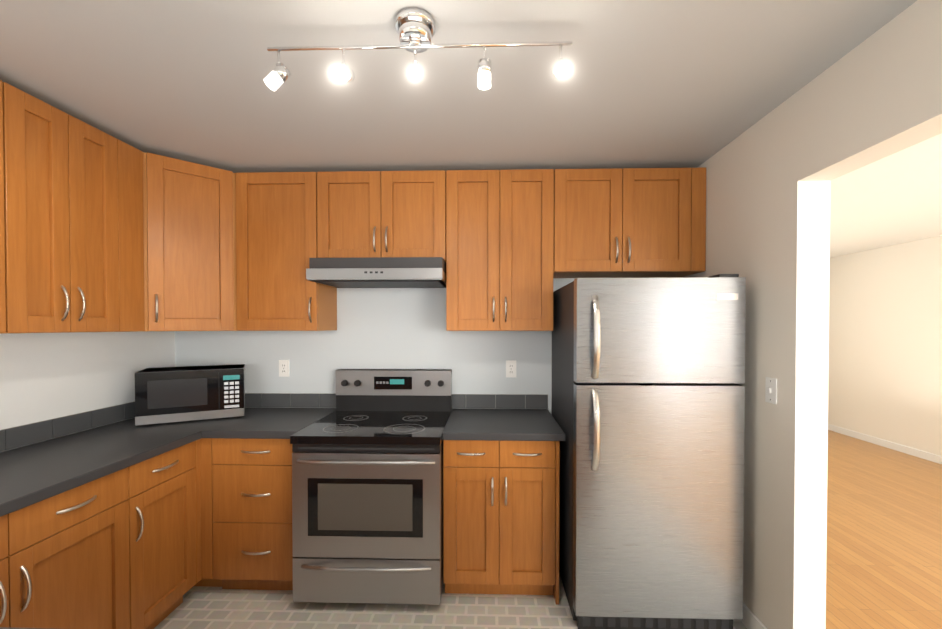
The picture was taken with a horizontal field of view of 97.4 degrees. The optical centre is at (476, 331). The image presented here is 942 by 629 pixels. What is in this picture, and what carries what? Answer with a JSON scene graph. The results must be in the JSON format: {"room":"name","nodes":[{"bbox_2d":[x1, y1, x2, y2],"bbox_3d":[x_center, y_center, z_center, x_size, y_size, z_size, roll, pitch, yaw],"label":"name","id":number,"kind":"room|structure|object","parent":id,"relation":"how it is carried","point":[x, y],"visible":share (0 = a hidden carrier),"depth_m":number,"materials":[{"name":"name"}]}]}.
{"room":"kitchen","nodes":[
{"label":"kitchen","id":0,"kind":"room"},
{"bbox_2d":[0,331,174,451],"bbox_3d":[-2.217,0.254,-0.094,0.100,2.440,5.900,0,1,2],"label":"wall","id":1,"kind":"structure","parent":0,"point":[45,376],"depth_m":2.15,"materials":[{"name":"white paint"}]},
{"bbox_2d":[0,80,5,333],"bbox_3d":[-1.945,-0.466,1.271,0.360,0.955,0.600,0,1,2],"label":"upper cabinet","id":2,"kind":"object","parent":1,"relation":"attached to","point":[2,287],"visible":1,"depth_m":1.56,"materials":[{"name":"brown wood"}]},
{"bbox_2d":[0,401,134,451],"bbox_3d":[-2.103,0.484,1.847,0.011,0.098,1.980,0,1,2],"label":"backsplash","id":3,"kind":"structure","parent":1,"relation":"attached to","point":[23,435],"depth_m":2.09,"materials":[{"name":"grey tile"}]},
{"bbox_2d":[1,82,144,333],"bbox_3d":[-1.927,-0.474,1.888,0.360,0.955,0.630,0,1,2],"label":"upper cabinet","id":4,"kind":"object","parent":1,"relation":"attached to","point":[74,224],"visible":0.98,"depth_m":1.80,"materials":[{"name":"brown wood"}]},
{"bbox_2d":[175,278,575,414],"bbox_3d":[-0.348,0.216,2.853,3.665,2.440,0.100,0,1,2],"label":"wall","id":5,"kind":"structure","parent":0,"point":[391,328],"depth_m":2.81,"materials":[{"name":"grey paint"}]},
{"bbox_2d":[143,152,237,330],"bbox_3d":[-1.773,-0.482,2.518,0.632,0.955,0.632,0,1,2],"label":"upper cabinet","id":6,"kind":"object","parent":5,"relation":"attached to","point":[189,213],"visible":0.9,"depth_m":2.34,"materials":[{"name":"brown wood"}]},
{"bbox_2d":[279,360,288,376],"bbox_3d":[-1.317,0.252,2.826,0.070,0.114,0.010,0,1,2],"label":"electrical outlet","id":7,"kind":"object","parent":5,"relation":"attached to","point":[283,368],"visible":1,"depth_m":2.82,"materials":[{"name":"white plastic"}]},
{"bbox_2d":[235,172,336,330],"bbox_3d":[-1.203,-0.483,2.637,0.495,0.955,0.360,0,1,2],"label":"upper cabinet","id":8,"kind":"object","parent":5,"relation":"attached to","point":[276,235],"visible":0.94,"depth_m":2.50,"materials":[{"name":"brown wood"}]},
{"bbox_2d":[317,170,445,261],"bbox_3d":[-0.567,-0.693,2.616,0.774,0.536,0.360,0,1,2],"label":"upper cabinet","id":9,"kind":"object","parent":5,"relation":"attached to","point":[381,213],"visible":0.81,"depth_m":2.47,"materials":[{"name":"brown wood"}]},
{"bbox_2d":[306,257,445,287],"bbox_3d":[-0.568,-0.355,2.554,0.768,0.135,0.492,0,1,2],"label":"range hood","id":10,"kind":"object","parent":9,"relation":"attached to","point":[394,272],"visible":0.94,"depth_m":2.34,"materials":[{"name":"silver metal"}]},
{"bbox_2d":[245,393,547,408],"bbox_3d":[-0.801,0.472,2.810,2.560,0.098,0.015,0,1,2],"label":"backsplash","id":11,"kind":"structure","parent":5,"relation":"attached to","point":[280,400],"depth_m":2.79,"materials":[{"name":"grey tile"}]},
{"bbox_2d":[446,169,553,330],"bbox_3d":[0.141,-0.483,2.598,0.638,0.955,0.360,0,1,2],"label":"upper cabinet","id":12,"kind":"object","parent":5,"relation":"attached to","point":[499,246],"visible":1,"depth_m":2.46,"materials":[{"name":"brown wood"}]},
{"bbox_2d":[506,360,515,376],"bbox_3d":[0.232,0.253,2.781,0.070,0.114,0.010,0,1,2],"label":"electrical outlet","id":13,"kind":"object","parent":5,"relation":"attached to","point":[510,368],"visible":1,"depth_m":2.78,"materials":[{"name":"white plastic"}]},
{"bbox_2d":[553,167,705,277],"bbox_3d":[0.903,-0.657,2.574,0.882,0.606,0.360,0,1,2],"label":"upper cabinet","id":14,"kind":"object","parent":5,"relation":"attached to","point":[630,223],"visible":1,"depth_m":2.43,"materials":[{"name":"brown wood"}]},
{"bbox_2d":[0,0,941,257],"bbox_3d":[1.386,-1.039,1.686,7.200,0.100,9.700,0,1,2],"label":"ceiling","id":15,"kind":"structure","parent":0,"point":[670,83],"depth_m":1.64,"materials":[{"name":"grey paint"}]},
{"bbox_2d":[264,7,571,90],"bbox_3d":[-0.189,-0.878,1.314,0.977,0.211,0.124,0,1,2],"label":"spotlights","id":16,"kind":"object","parent":15,"relation":"attached to","point":[415,28],"visible":1,"depth_m":1.30,"materials":[{"name":"silver metal"}]},
{"bbox_2d":[154,430,941,628],"bbox_3d":[1.386,1.491,1.719,7.200,0.080,9.700,0,1,2],"label":"floor","id":17,"kind":"structure","parent":0,"point":[884,543],"depth_m":2.29,"materials":[{"name":"brown wood"}]},
{"bbox_2d":[0,467,129,628],"bbox_3d":[-1.804,1.019,1.353,0.638,0.874,0.895,0,1,2],"label":"base cabinet","id":18,"kind":"object","parent":17,"relation":"on","point":[64,560],"visible":0.92,"depth_m":1.54,"materials":[{"name":"brown wood"}]},
{"bbox_2d":[127,441,195,628],"bbox_3d":[-1.786,1.010,2.004,0.638,0.874,0.405,0,1,2],"label":"base cabinet","id":19,"kind":"object","parent":17,"relation":"on","point":[162,530],"visible":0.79,"depth_m":1.98,"materials":[{"name":"brown wood"}]},
{"bbox_2d":[194,438,221,586],"bbox_3d":[-1.756,1.004,2.530,0.667,0.874,0.644,0,1,2],"label":"base cabinet","id":20,"kind":"object","parent":17,"relation":"on","point":[204,510],"visible":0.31,"depth_m":2.23,"materials":[{"name":"brown wood"}]},
{"bbox_2d":[212,438,292,589],"bbox_3d":[-1.180,1.004,2.518,0.480,0.874,0.634,0,1,2],"label":"base cabinet","id":21,"kind":"object","parent":17,"relation":"on","point":[252,518],"visible":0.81,"depth_m":2.23,"materials":[{"name":"brown wood"}]},
{"bbox_2d":[290,369,451,604],"bbox_3d":[-0.558,0.851,2.427,0.768,1.182,0.752,0,1,2],"label":"range","id":22,"kind":"object","parent":17,"relation":"on","point":[367,490],"visible":1,"depth_m":2.12,"materials":[{"name":"silver metal"}]},
{"bbox_2d":[443,440,559,604],"bbox_3d":[0.137,1.004,2.478,0.616,0.874,0.638,0,1,2],"label":"base cabinet","id":23,"kind":"object","parent":17,"relation":"on","point":[500,517],"visible":0.94,"depth_m":2.19,"materials":[{"name":"brown wood"}]},
{"bbox_2d":[442,409,564,440],"bbox_3d":[0.149,0.546,2.473,0.641,0.040,0.635,0,1,2],"label":"countertop","id":24,"kind":"structure","parent":23,"relation":"on","point":[507,424],"depth_m":2.32,"materials":[{"name":"grey laminate"}]},
{"bbox_2d":[552,274,745,628],"bbox_3d":[0.872,0.584,2.316,0.780,1.718,0.852,0,1,2],"label":"refrigerator","id":25,"kind":"object","parent":17,"relation":"on","point":[648,404],"visible":1,"depth_m":1.94,"materials":[{"name":"silver metal"}]},
{"bbox_3d":[-0.648,1.029,0.531,2.998,0.874,0.420,0,1,2],"label":"base cabinet","id":26,"kind":"object","parent":17,"relation":"on","visible":0},
{"bbox_2d":[0,407,259,516],"bbox_3d":[-1.779,0.555,1.828,0.660,0.040,2.038,0,1,2],"label":"countertop","id":27,"kind":"structure","parent":26,"relation":"on","point":[31,474],"depth_m":1.80,"materials":[{"name":"grey laminate"}]},
{"bbox_2d":[135,364,244,425],"bbox_3d":[-1.723,0.375,2.535,0.523,0.300,0.318,0,1,-28],"label":"microwave","id":28,"kind":"object","parent":27,"relation":"on","point":[174,394],"visible":1,"depth_m":2.40,"materials":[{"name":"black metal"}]},
{"bbox_2d":[208,408,335,438],"bbox_3d":[-1.184,0.546,2.510,0.489,0.040,0.639,0,1,2],"label":"countertop","id":29,"kind":"structure","parent":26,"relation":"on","point":[266,423],"depth_m":2.37,"materials":[{"name":"grey laminate"}]},
{"bbox_2d":[681,0,941,628],"bbox_3d":[1.333,0.255,-0.146,0.130,2.440,5.800,0,1,2],"label":"wall","id":30,"kind":"structure","parent":0,"point":[751,204],"depth_m":1.78,"materials":[{"name":"beige paint"}]},
{"bbox_2d":[740,603,766,628],"bbox_3d":[1.401,1.397,2.239,0.158,0.095,1.052,0,1,2],"label":"baseboard","id":31,"kind":"structure","parent":30,"relation":"attached to","point":[750,620],"depth_m":1.99,"materials":[{"name":"white wood"}]},
{"bbox_2d":[765,377,776,403],"bbox_3d":[1.318,0.264,1.855,0.014,0.114,0.070,0,1,2],"label":"light switch","id":32,"kind":"object","parent":30,"relation":"attached to","point":[770,390],"visible":1,"depth_m":1.85,"materials":[{"name":"white plastic"}]},
{"bbox_2d":[793,181,830,628],"bbox_3d":[1.387,0.368,1.713,0.132,1.974,0.003,0,1,2],"label":"trim","id":33,"kind":"structure","parent":30,"relation":"attached to","point":[811,395],"depth_m":1.71,"materials":[{"name":"white"}]},
{"bbox_2d":[828,236,941,455],"bbox_3d":[4.935,0.233,1.600,0.100,2.440,9.700,0,1,2],"label":"wall","id":34,"kind":"structure","parent":0,"point":[885,348],"depth_m":4.99,"materials":[{"name":"white paint"}]},
{"bbox_2d":[828,424,941,463],"bbox_3d":[4.877,1.410,1.616,0.015,0.085,9.500,0,1,2],"label":"baseboard","id":35,"kind":"structure","parent":34,"relation":"attached to","point":[935,458],"depth_m":4.96,"materials":[{"name":"white wood"}]}
]}

